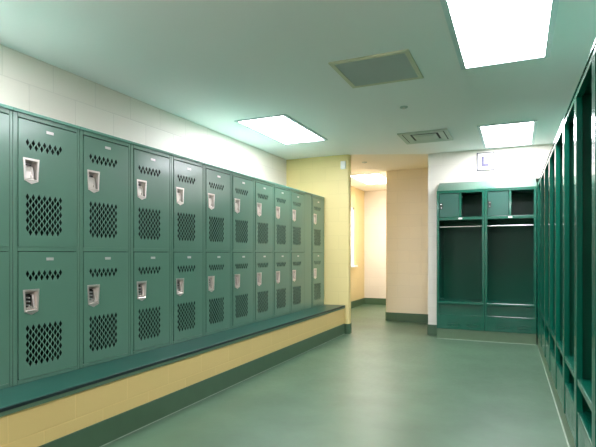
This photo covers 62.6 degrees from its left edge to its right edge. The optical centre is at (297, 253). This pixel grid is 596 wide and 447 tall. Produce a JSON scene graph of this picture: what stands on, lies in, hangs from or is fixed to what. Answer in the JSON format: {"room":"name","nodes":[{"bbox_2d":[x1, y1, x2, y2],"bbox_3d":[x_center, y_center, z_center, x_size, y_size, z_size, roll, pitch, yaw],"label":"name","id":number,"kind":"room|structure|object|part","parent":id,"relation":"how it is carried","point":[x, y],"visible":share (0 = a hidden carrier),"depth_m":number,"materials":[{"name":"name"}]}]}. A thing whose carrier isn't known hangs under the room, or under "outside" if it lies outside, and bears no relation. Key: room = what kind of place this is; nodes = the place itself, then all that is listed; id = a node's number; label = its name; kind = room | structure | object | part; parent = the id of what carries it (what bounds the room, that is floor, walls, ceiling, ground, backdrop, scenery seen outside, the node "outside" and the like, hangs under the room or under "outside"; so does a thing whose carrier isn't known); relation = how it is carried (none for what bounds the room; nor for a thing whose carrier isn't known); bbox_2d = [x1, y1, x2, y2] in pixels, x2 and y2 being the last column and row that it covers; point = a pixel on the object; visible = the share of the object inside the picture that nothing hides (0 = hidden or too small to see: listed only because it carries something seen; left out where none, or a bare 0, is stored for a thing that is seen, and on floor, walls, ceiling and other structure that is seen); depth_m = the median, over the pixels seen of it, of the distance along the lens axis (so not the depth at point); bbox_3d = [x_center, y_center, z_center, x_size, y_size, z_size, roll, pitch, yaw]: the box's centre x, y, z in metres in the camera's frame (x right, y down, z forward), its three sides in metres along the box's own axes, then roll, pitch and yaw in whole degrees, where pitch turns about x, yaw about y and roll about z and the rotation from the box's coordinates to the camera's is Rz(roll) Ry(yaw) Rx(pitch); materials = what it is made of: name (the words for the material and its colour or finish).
{"room":"changing room","nodes":[
{"label":"changing room","id":0,"kind":"room"},
{"bbox_2d":[0,44,363,300],"bbox_3d":[-1.416,-0.135,4.988,0.200,2.600,13.940,0,0,24],"label":"wall","id":1,"kind":"structure","parent":0,"point":[28,83],"depth_m":4.48,"materials":[{"name":"white paint"}]},
{"bbox_2d":[351,207,357,267],"bbox_3d":[0.934,-0.350,10.088,0.210,1.290,1.350,0,0,24],"label":"window","id":2,"kind":"structure","parent":1,"relation":"in","point":[352,208],"depth_m":10.63,"materials":[{"name":"white"}]},
{"bbox_3d":[0.897,-0.365,10.104,0.130,1.260,1.270,0,0,24],"label":"frame","id":3,"kind":"part","parent":2,"relation":"part of","materials":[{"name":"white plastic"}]},
{"bbox_2d":[351,298,364,307],"bbox_3d":[0.708,1.093,9.464,0.008,0.145,4.032,0,0,24],"label":"baseboard","id":4,"kind":"structure","parent":1,"relation":"attached to","point":[358,302],"depth_m":10.80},
{"bbox_2d":[0,0,595,190],"bbox_3d":[0.584,-1.495,4.090,4.585,0.120,14.340,0,0,24],"label":"ceiling","id":5,"kind":"structure","parent":0,"point":[211,64],"depth_m":3.76,"materials":[{"name":"paint"}]},
{"bbox_2d":[234,114,327,144],"bbox_3d":[-0.158,-1.428,5.716,0.610,0.014,1.220,0,0,24],"label":"recessed light","id":6,"kind":"object","parent":5,"relation":"in","point":[282,128],"visible":1,"depth_m":5.64,"materials":[{"name":"white plastic"}]},
{"bbox_2d":[351,173,385,183],"bbox_3d":[1.430,-1.428,9.399,0.610,0.014,1.220,0,0,24],"label":"recessed light","id":7,"kind":"object","parent":5,"relation":"in","point":[372,178],"visible":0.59,"depth_m":9.33,"materials":[{"name":"white plastic"}]},
{"bbox_2d":[328,49,423,87],"bbox_3d":[0.624,-1.429,3.831,0.600,0.012,0.600,0,0,24],"label":"ceiling vent","id":8,"kind":"object","parent":5,"relation":"in","point":[395,66],"visible":1,"depth_m":3.80,"materials":[{"name":"beige metal"}]},
{"bbox_2d":[397,129,452,143],"bbox_3d":[1.567,-1.424,6.005,0.580,0.022,0.580,0,0,24],"label":"ceiling vent","id":9,"kind":"object","parent":5,"relation":"in","point":[438,135],"visible":1,"depth_m":5.95,"materials":[{"name":"metal"}]},
{"bbox_2d":[440,0,558,69],"bbox_3d":[1.294,-1.428,3.113,0.610,0.014,1.220,0,0,24],"label":"recessed light","id":10,"kind":"object","parent":5,"relation":"in","point":[483,33],"visible":1,"depth_m":3.11,"materials":[{"name":"white plastic"}]},
{"bbox_2d":[477,120,536,147],"bbox_3d":[2.541,-1.428,5.940,0.610,0.014,1.220,0,0,24],"label":"recessed light","id":11,"kind":"object","parent":5,"relation":"in","point":[522,132],"visible":1,"depth_m":5.85,"materials":[{"name":"white plastic"}]},
{"bbox_2d":[286,154,350,323],"bbox_3d":[0.304,-0.135,7.356,1.000,2.600,0.130,0,0,24],"label":"wall partition","id":12,"kind":"structure","parent":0,"point":[324,176],"depth_m":7.18,"materials":[{"name":"yellow paint"}]},
{"bbox_2d":[341,161,345,168],"bbox_3d":[0.654,-1.282,7.108,0.072,0.115,0.036,0,0,24],"label":"wall sensor","id":13,"kind":"object","parent":12,"relation":"attached to","point":[343,163],"visible":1,"depth_m":7.10,"materials":[{"name":"white plastic"}]},
{"bbox_2d":[345,323,351,333],"bbox_3d":[0.308,1.093,7.354,1.008,0.145,0.146,0,0,24],"label":"baseboard","id":14,"kind":"structure","parent":12,"relation":"attached to","point":[348,327],"depth_m":7.10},
{"bbox_2d":[103,304,567,446],"bbox_3d":[0.584,1.225,4.090,4.585,0.120,14.340,0,0,24],"label":"floor","id":15,"kind":"structure","parent":0,"point":[382,383],"depth_m":3.88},
{"bbox_2d":[0,304,344,446],"bbox_3d":[-1.049,0.958,4.400,0.947,0.414,6.369,0,0,24],"label":"bench","id":16,"kind":"object","parent":15,"relation":"on","point":[97,405],"visible":0.75,"depth_m":3.37,"materials":[{"name":"laminate"}]},
{"bbox_2d":[0,103,12,388],"bbox_3d":[-1.986,-0.039,2.686,0.628,1.580,0.462,0,0,24],"label":"locker","id":17,"kind":"object","parent":16,"relation":"on","point":[5,110],"visible":1,"depth_m":2.73,"materials":[{"name":"metal"}]},
{"bbox_3d":[-1.711,-0.408,2.568,0.016,0.737,0.403,0,0,24],"label":"door","id":18,"kind":"part","parent":17,"relation":"part of","materials":[{"name":"metal"}]},
{"bbox_3d":[-1.711,0.358,2.568,0.016,0.737,0.403,0,0,24],"label":"door","id":19,"kind":"part","parent":17,"relation":"part of","materials":[{"name":"metal"}]},
{"bbox_2d":[12,107,79,385],"bbox_3d":[-1.796,-0.039,3.108,0.628,1.580,0.462,0,0,24],"label":"locker","id":20,"kind":"object","parent":16,"relation":"on","point":[45,150],"visible":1,"depth_m":2.98,"materials":[{"name":"metal"}]},
{"bbox_3d":[-1.593,0.280,2.887,0.010,0.083,0.055,0,0,24],"label":"pocket plate","id":21,"kind":"part","parent":20,"relation":"part of","materials":[{"name":"metal"}]},
{"bbox_3d":[-1.579,-0.477,2.872,0.037,0.080,0.048,0,0,24],"label":"lift handle","id":22,"kind":"part","parent":20,"relation":"part of","materials":[{"name":"metal"}]},
{"bbox_3d":[-1.578,0.284,2.880,0.042,0.089,0.059,0,0,24],"label":"lift handle","id":23,"kind":"part","parent":20,"relation":"part of","materials":[{"name":"metal"}]},
{"bbox_3d":[-1.522,-0.408,2.990,0.016,0.737,0.403,0,0,24],"label":"door","id":24,"kind":"part","parent":20,"relation":"part of","materials":[{"name":"metal"}]},
{"bbox_3d":[-1.522,0.358,2.990,0.016,0.737,0.403,0,0,24],"label":"door","id":25,"kind":"part","parent":20,"relation":"part of","materials":[{"name":"metal"}]},
{"bbox_2d":[79,126,130,368],"bbox_3d":[-1.607,-0.039,3.530,0.628,1.580,0.462,0,0,24],"label":"locker","id":26,"kind":"object","parent":16,"relation":"on","point":[104,159],"visible":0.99,"depth_m":3.41,"materials":[{"name":"metal"}]},
{"bbox_3d":[-1.389,-0.477,3.294,0.037,0.080,0.048,0,0,24],"label":"lift handle","id":27,"kind":"part","parent":26,"relation":"part of","materials":[{"name":"metal"}]},
{"bbox_3d":[-1.388,0.284,3.302,0.042,0.089,0.059,0,0,24],"label":"lift handle","id":28,"kind":"part","parent":26,"relation":"part of","materials":[{"name":"metal"}]},
{"bbox_3d":[-1.332,-0.408,3.412,0.016,0.737,0.403,0,0,24],"label":"door","id":29,"kind":"part","parent":26,"relation":"part of","materials":[{"name":"metal"}]},
{"bbox_3d":[-1.332,0.358,3.412,0.016,0.737,0.403,0,0,24],"label":"door","id":30,"kind":"part","parent":26,"relation":"part of","materials":[{"name":"metal"}]},
{"bbox_2d":[130,141,171,354],"bbox_3d":[-1.418,-0.039,3.952,0.628,1.580,0.462,0,0,24],"label":"locker","id":31,"kind":"object","parent":16,"relation":"on","point":[150,167],"visible":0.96,"depth_m":3.83,"materials":[{"name":"metal"}]},
{"bbox_3d":[-1.200,-0.477,3.716,0.037,0.080,0.048,0,0,24],"label":"lift handle","id":32,"kind":"part","parent":31,"relation":"part of","materials":[{"name":"metal"}]},
{"bbox_3d":[-1.199,0.284,3.724,0.042,0.089,0.059,0,0,24],"label":"lift handle","id":33,"kind":"part","parent":31,"relation":"part of","materials":[{"name":"metal"}]},
{"bbox_3d":[-1.143,-0.408,3.834,0.016,0.737,0.403,0,0,24],"label":"door","id":34,"kind":"part","parent":31,"relation":"part of","materials":[{"name":"metal"}]},
{"bbox_3d":[-1.143,0.358,3.834,0.016,0.737,0.403,0,0,24],"label":"door","id":35,"kind":"part","parent":31,"relation":"part of","materials":[{"name":"metal"}]},
{"bbox_2d":[171,153,203,343],"bbox_3d":[-1.228,-0.039,4.373,0.628,1.580,0.462,0,0,24],"label":"locker","id":36,"kind":"object","parent":16,"relation":"on","point":[187,174],"visible":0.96,"depth_m":4.26,"materials":[{"name":"metal"}]},
{"bbox_3d":[-0.954,-0.408,4.256,0.016,0.737,0.403,0,0,24],"label":"door","id":37,"kind":"part","parent":36,"relation":"part of","materials":[{"name":"metal"}]},
{"bbox_3d":[-0.954,0.358,4.256,0.016,0.737,0.403,0,0,24],"label":"door","id":38,"kind":"part","parent":36,"relation":"part of","materials":[{"name":"metal"}]},
{"bbox_2d":[204,162,231,335],"bbox_3d":[-1.039,-0.039,4.795,0.628,1.580,0.462,0,0,24],"label":"locker","id":39,"kind":"object","parent":16,"relation":"on","point":[217,180],"visible":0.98,"depth_m":4.67,"materials":[{"name":"metal"}]},
{"bbox_3d":[-0.764,-0.408,4.678,0.016,0.737,0.403,0,0,24],"label":"door","id":40,"kind":"part","parent":39,"relation":"part of","materials":[{"name":"metal"}]},
{"bbox_3d":[-0.764,0.358,4.678,0.016,0.737,0.403,0,0,24],"label":"door","id":41,"kind":"part","parent":39,"relation":"part of","materials":[{"name":"metal"}]},
{"bbox_2d":[231,171,253,328],"bbox_3d":[-0.849,-0.039,5.217,0.628,1.580,0.462,0,0,24],"label":"locker","id":42,"kind":"object","parent":16,"relation":"on","point":[242,185],"visible":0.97,"depth_m":5.10,"materials":[{"name":"metal"}]},
{"bbox_3d":[-0.575,-0.408,5.100,0.016,0.737,0.403,0,0,24],"label":"door","id":43,"kind":"part","parent":42,"relation":"part of","materials":[{"name":"metal"}]},
{"bbox_3d":[-0.575,0.358,5.100,0.016,0.737,0.403,0,0,24],"label":"door","id":44,"kind":"part","parent":42,"relation":"part of","materials":[{"name":"metal"}]},
{"bbox_2d":[254,177,273,322],"bbox_3d":[-0.660,-0.039,5.639,0.628,1.580,0.462,0,0,24],"label":"locker","id":45,"kind":"object","parent":16,"relation":"on","point":[263,189],"visible":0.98,"depth_m":5.52,"materials":[{"name":"metal"}]},
{"bbox_3d":[-0.385,-0.408,5.522,0.016,0.737,0.403,0,0,24],"label":"door","id":46,"kind":"part","parent":45,"relation":"part of","materials":[{"name":"metal"}]},
{"bbox_3d":[-0.385,0.358,5.522,0.016,0.737,0.403,0,0,24],"label":"door","id":47,"kind":"part","parent":45,"relation":"part of","materials":[{"name":"metal"}]},
{"bbox_2d":[273,183,290,317],"bbox_3d":[-0.470,-0.039,6.061,0.628,1.580,0.462,0,0,24],"label":"locker","id":48,"kind":"object","parent":16,"relation":"on","point":[281,193],"visible":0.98,"depth_m":5.94,"materials":[{"name":"metal"}]},
{"bbox_3d":[-0.196,-0.408,5.944,0.016,0.737,0.403,0,0,24],"label":"door","id":49,"kind":"part","parent":48,"relation":"part of","materials":[{"name":"metal"}]},
{"bbox_3d":[-0.196,0.358,5.944,0.016,0.737,0.403,0,0,24],"label":"door","id":50,"kind":"part","parent":48,"relation":"part of","materials":[{"name":"metal"}]},
{"bbox_2d":[290,188,304,312],"bbox_3d":[-0.281,-0.039,6.483,0.628,1.580,0.462,0,0,24],"label":"locker","id":51,"kind":"object","parent":16,"relation":"on","point":[297,197],"visible":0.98,"depth_m":6.37,"materials":[{"name":"metal"}]},
{"bbox_3d":[-0.006,-0.408,6.365,0.016,0.737,0.403,0,0,24],"label":"door","id":52,"kind":"part","parent":51,"relation":"part of","materials":[{"name":"metal"}]},
{"bbox_3d":[-0.006,0.358,6.365,0.016,0.737,0.403,0,0,24],"label":"door","id":53,"kind":"part","parent":51,"relation":"part of","materials":[{"name":"metal"}]},
{"bbox_2d":[305,192,311,308],"bbox_3d":[-0.138,-0.039,6.806,0.625,1.580,0.240,0,0,24],"label":"locker filler panel","id":54,"kind":"object","parent":16,"relation":"on","point":[307,195],"visible":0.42,"depth_m":6.67,"materials":[{"name":"metal"}]},
{"bbox_2d":[311,194,323,307],"bbox_3d":[0.009,-0.039,7.128,0.628,1.580,0.462,0,0,24],"label":"locker","id":55,"kind":"object","parent":16,"relation":"on","point":[317,202],"visible":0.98,"depth_m":7.01,"materials":[{"name":"metal"}]},
{"bbox_3d":[0.283,-0.408,7.011,0.016,0.737,0.403,0,0,24],"label":"door","id":56,"kind":"part","parent":55,"relation":"part of","materials":[{"name":"metal"}]},
{"bbox_3d":[0.283,0.358,7.011,0.016,0.737,0.403,0,0,24],"label":"door","id":57,"kind":"part","parent":55,"relation":"part of","materials":[{"name":"metal"}]},
{"bbox_2d":[440,338,568,446],"bbox_3d":[1.456,1.162,4.113,1.328,0.006,5.169,0,0,24],"label":"trim","id":58,"kind":"structure","parent":15,"relation":"on","point":[440,338],"depth_m":4.54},
{"bbox_2d":[364,190,385,298],"bbox_3d":[3.480,-0.135,10.539,4.585,2.600,0.200,0,0,24],"label":"wall","id":59,"kind":"structure","parent":0,"point":[374,201],"depth_m":11.20,"materials":[{"name":"beige paint"}]},
{"bbox_2d":[365,298,385,304],"bbox_3d":[2.049,1.093,11.068,1.127,0.145,0.008,0,0,24],"label":"baseboard","id":60,"kind":"structure","parent":59,"relation":"attached to","point":[377,301],"depth_m":11.18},
{"bbox_2d":[386,168,427,313],"bbox_3d":[3.527,-0.135,9.016,3.250,2.600,2.540,0,0,24],"label":"wall pier","id":61,"kind":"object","parent":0,"point":[406,190],"visible":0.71,"depth_m":8.38,"materials":[{"name":"beige paint"}]},
{"bbox_2d":[385,312,427,322],"bbox_3d":[2.458,1.093,9.488,0.928,0.145,2.540,0,0,24],"label":"baseboard","id":62,"kind":"object","parent":61,"relation":"attached to","point":[389,316],"visible":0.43,"depth_m":8.37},
{"bbox_2d":[428,144,552,324],"bbox_3d":[3.181,-0.135,7.122,2.330,2.600,1.200,0,0,24],"label":"wall","id":63,"kind":"structure","parent":0,"point":[519,162],"depth_m":6.87,"materials":[{"name":"white paint"}]},
{"bbox_2d":[427,324,436,334],"bbox_3d":[2.183,1.093,7.561,0.166,0.145,1.200,0,0,24],"label":"baseboard","id":64,"kind":"structure","parent":63,"relation":"attached to","point":[431,329],"depth_m":7.03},
{"bbox_2d":[477,151,494,170],"bbox_3d":[2.577,-1.265,6.728,0.230,0.250,0.014,0,0,24],"label":"wall sign","id":65,"kind":"object","parent":63,"relation":"attached to","point":[485,160],"visible":1,"depth_m":6.72,"materials":[{"name":"white paper"}]},
{"bbox_2d":[437,323,535,344],"bbox_3d":[2.589,1.095,6.748,1.232,0.140,0.568,0,0,24],"label":"trim","id":66,"kind":"structure","parent":63,"relation":"attached to","point":[523,338],"depth_m":6.48,"materials":[{"name":"paint"}]},
{"bbox_2d":[437,181,485,330],"bbox_3d":[2.303,0.012,6.866,0.617,2.026,0.586,0,0,24],"label":"locker","id":67,"kind":"object","parent":66,"relation":"on","point":[460,205],"visible":1,"depth_m":7.04,"materials":[{"name":"green metal"}]},
{"bbox_3d":[2.059,-0.655,6.678,0.255,0.317,0.010,0,0,24],"label":"box door","id":68,"kind":"part","parent":67,"relation":"part of","materials":[{"name":"metal"}]},
{"bbox_2d":[439,313,481,316],"bbox_3d":[2.304,0.832,6.869,0.583,0.014,0.572,0,0,24],"label":"shoe shelf","id":69,"kind":"object","parent":67,"relation":"attached to","point":[440,314],"depth_m":6.62,"materials":[{"name":"green metal"}]},
{"bbox_2d":[439,216,481,220],"bbox_3d":[2.304,-0.473,6.869,0.583,0.040,0.572,0,0,24],"label":"shelf","id":70,"kind":"object","parent":67,"relation":"attached to","point":[441,218],"depth_m":6.65,"materials":[{"name":"green metal"}]},
{"bbox_3d":[2.304,0.672,6.869,0.583,0.034,0.572,0,0,24],"label":"seat","id":71,"kind":"part","parent":67,"relation":"part of","materials":[{"name":"green metal"}]},
{"bbox_3d":[2.204,0.746,6.647,0.583,0.161,0.003,0,0,24],"label":"riser panel","id":72,"kind":"part","parent":67,"relation":"part of","materials":[{"name":"green metal"}]},
{"bbox_3d":[2.210,-0.365,6.659,0.587,0.044,0.043,0,0,24],"label":"hanging rod","id":73,"kind":"part","parent":67,"relation":"part of","materials":[{"name":"silver metal"}]},
{"bbox_3d":[2.422,0.087,7.132,0.589,1.875,0.003,0,0,24],"label":"panel","id":74,"kind":"part","parent":67,"relation":"part of","materials":[{"name":"green metal"}]},
{"bbox_3d":[2.309,-0.844,6.881,0.585,0.007,0.546,0,0,24],"label":"ceiling panel","id":75,"kind":"part","parent":67,"relation":"part of","materials":[{"name":"green metal"}]},
{"bbox_2d":[485,178,536,333],"bbox_3d":[2.867,0.012,6.613,0.617,2.026,0.586,0,0,24],"label":"locker","id":76,"kind":"object","parent":66,"relation":"on","point":[510,204],"visible":1,"depth_m":6.77,"materials":[{"name":"green metal"}]},
{"bbox_3d":[2.623,-0.655,6.424,0.255,0.317,0.010,0,0,24],"label":"box door","id":77,"kind":"part","parent":76,"relation":"part of","materials":[{"name":"metal"}]},
{"bbox_2d":[487,316,533,318],"bbox_3d":[2.868,0.832,6.616,0.583,0.014,0.572,0,0,24],"label":"shoe shelf","id":78,"kind":"object","parent":76,"relation":"attached to","point":[488,317],"depth_m":6.37,"materials":[{"name":"green metal"}]},
{"bbox_2d":[487,215,533,219],"bbox_3d":[2.868,-0.473,6.616,0.583,0.040,0.572,0,0,24],"label":"shelf","id":79,"kind":"object","parent":76,"relation":"attached to","point":[489,217],"depth_m":6.41,"materials":[{"name":"green metal"}]},
{"bbox_3d":[2.868,0.672,6.616,0.583,0.034,0.572,0,0,24],"label":"seat","id":80,"kind":"part","parent":76,"relation":"part of","materials":[{"name":"green metal"}]},
{"bbox_3d":[2.768,0.746,6.393,0.583,0.161,0.003,0,0,24],"label":"riser panel","id":81,"kind":"part","parent":76,"relation":"part of","materials":[{"name":"green metal"}]},
{"bbox_3d":[2.774,-0.365,6.406,0.587,0.044,0.043,0,0,24],"label":"hanging rod","id":82,"kind":"part","parent":76,"relation":"part of","materials":[{"name":"silver metal"}]},
{"bbox_3d":[2.874,-0.844,6.627,0.585,0.007,0.546,0,0,24],"label":"ceiling panel","id":83,"kind":"part","parent":76,"relation":"part of","materials":[{"name":"green metal"}]},
{"bbox_2d":[536,334,575,446],"bbox_3d":[2.409,1.095,3.952,0.701,0.140,5.656,0,0,24],"label":"trim","id":84,"kind":"structure","parent":63,"relation":"attached to","point":[566,427],"depth_m":3.59,"materials":[{"name":"paint"}]},
{"bbox_2d":[537,185,537,335],"bbox_3d":[3.343,0.087,6.224,0.559,1.875,0.746,0,0,24],"label":"locker side panel","id":85,"kind":"object","parent":84,"relation":"on","point":[537,185],"visible":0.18,"depth_m":6.09,"materials":[{"name":"green metal"}]},
{"bbox_2d":[537,177,540,344],"bbox_3d":[3.071,-0.073,5.593,0.586,2.196,0.610,0,0,23],"label":"locker","id":86,"kind":"object","parent":84,"relation":"on","point":[539,180],"visible":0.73,"depth_m":5.94,"materials":[{"name":"green metal"}]},
{"bbox_2d":[540,168,543,352],"bbox_3d":[2.829,-0.073,5.030,0.586,2.196,0.610,0,0,23],"label":"locker","id":87,"kind":"object","parent":84,"relation":"on","point":[542,173],"visible":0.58,"depth_m":5.38,"materials":[{"name":"green metal"}]},
{"bbox_3d":[2.580,0.087,5.137,0.033,1.875,0.609,0,0,23],"label":"frame","id":88,"kind":"part","parent":87,"relation":"part of","materials":[{"name":"green metal"}]},
{"bbox_2d":[544,157,548,366],"bbox_3d":[2.587,-0.073,4.468,0.586,2.196,0.610,0,0,23],"label":"locker","id":89,"kind":"object","parent":84,"relation":"on","point":[546,166],"visible":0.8,"depth_m":4.82,"materials":[{"name":"green metal"}]},
{"bbox_2d":[548,142,554,383],"bbox_3d":[2.346,-0.073,3.905,0.586,2.196,0.610,0,0,23],"label":"locker","id":90,"kind":"object","parent":84,"relation":"on","point":[551,155],"visible":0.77,"depth_m":4.25,"materials":[{"name":"green metal"}]},
{"bbox_2d":[550,348,554,359],"bbox_3d":[2.348,0.832,3.904,0.572,0.014,0.576,0,0,23],"label":"shoe shelf","id":91,"kind":"object","parent":90,"relation":"attached to","point":[552,350],"depth_m":4.11,"materials":[{"name":"green metal"}]},
{"bbox_3d":[2.348,0.672,3.904,0.572,0.034,0.576,0,0,23],"label":"seat","id":92,"kind":"part","parent":90,"relation":"part of","materials":[{"name":"green metal"}]},
{"bbox_2d":[554,122,562,406],"bbox_3d":[2.104,-0.073,3.343,0.586,2.196,0.610,0,0,23],"label":"locker","id":93,"kind":"object","parent":84,"relation":"on","point":[558,141],"visible":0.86,"depth_m":3.69,"materials":[{"name":"green metal"}]},
{"bbox_2d":[556,363,562,378],"bbox_3d":[2.107,0.832,3.342,0.572,0.014,0.576,0,0,23],"label":"shoe shelf","id":94,"kind":"object","parent":93,"relation":"attached to","point":[559,366],"depth_m":3.53,"materials":[{"name":"green metal"}]},
{"bbox_3d":[2.107,0.672,3.342,0.572,0.034,0.576,0,0,23],"label":"seat","id":95,"kind":"part","parent":93,"relation":"part of","materials":[{"name":"green metal"}]},
{"bbox_2d":[562,94,574,442],"bbox_3d":[1.862,-0.073,2.781,0.586,2.196,0.610,0,0,23],"label":"locker","id":96,"kind":"object","parent":84,"relation":"on","point":[568,121],"visible":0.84,"depth_m":3.13,"materials":[{"name":"green metal"}]},
{"bbox_2d":[565,382,573,403],"bbox_3d":[1.865,0.832,2.780,0.572,0.014,0.576,0,0,23],"label":"shoe shelf","id":97,"kind":"object","parent":96,"relation":"attached to","point":[569,386],"depth_m":2.98,"materials":[{"name":"green metal"}]},
{"bbox_3d":[1.865,0.672,2.780,0.572,0.034,0.576,0,0,23],"label":"seat","id":98,"kind":"part","parent":96,"relation":"part of","materials":[{"name":"green metal"}]},
{"bbox_2d":[574,50,592,446],"bbox_3d":[1.621,-0.073,2.219,0.586,2.196,0.610,0,0,23],"label":"locker","id":99,"kind":"object","parent":84,"relation":"on","point":[583,92],"visible":0.97,"depth_m":2.57,"materials":[{"name":"green metal"}]},
{"bbox_2d":[577,410,591,445],"bbox_3d":[1.623,0.832,2.217,0.572,0.014,0.576,0,0,23],"label":"shoe shelf","id":100,"kind":"object","parent":99,"relation":"attached to","point":[584,417],"depth_m":2.41,"materials":[{"name":"green metal"}]},
{"bbox_3d":[1.623,0.672,2.217,0.572,0.034,0.576,0,0,23],"label":"seat","id":101,"kind":"part","parent":99,"relation":"part of","materials":[{"name":"green metal"}]},
{"bbox_3d":[1.635,-0.844,2.212,0.546,0.007,0.578,0,0,23],"label":"ceiling panel","id":102,"kind":"part","parent":99,"relation":"part of","materials":[{"name":"green metal"}]},
{"bbox_2d":[592,40,595,446],"bbox_3d":[1.379,-0.073,1.656,0.586,2.196,0.610,0,0,23],"label":"locker","id":103,"kind":"object","parent":84,"relation":"on","point":[594,45],"visible":1,"depth_m":2.02,"materials":[{"name":"green metal"}]}
]}

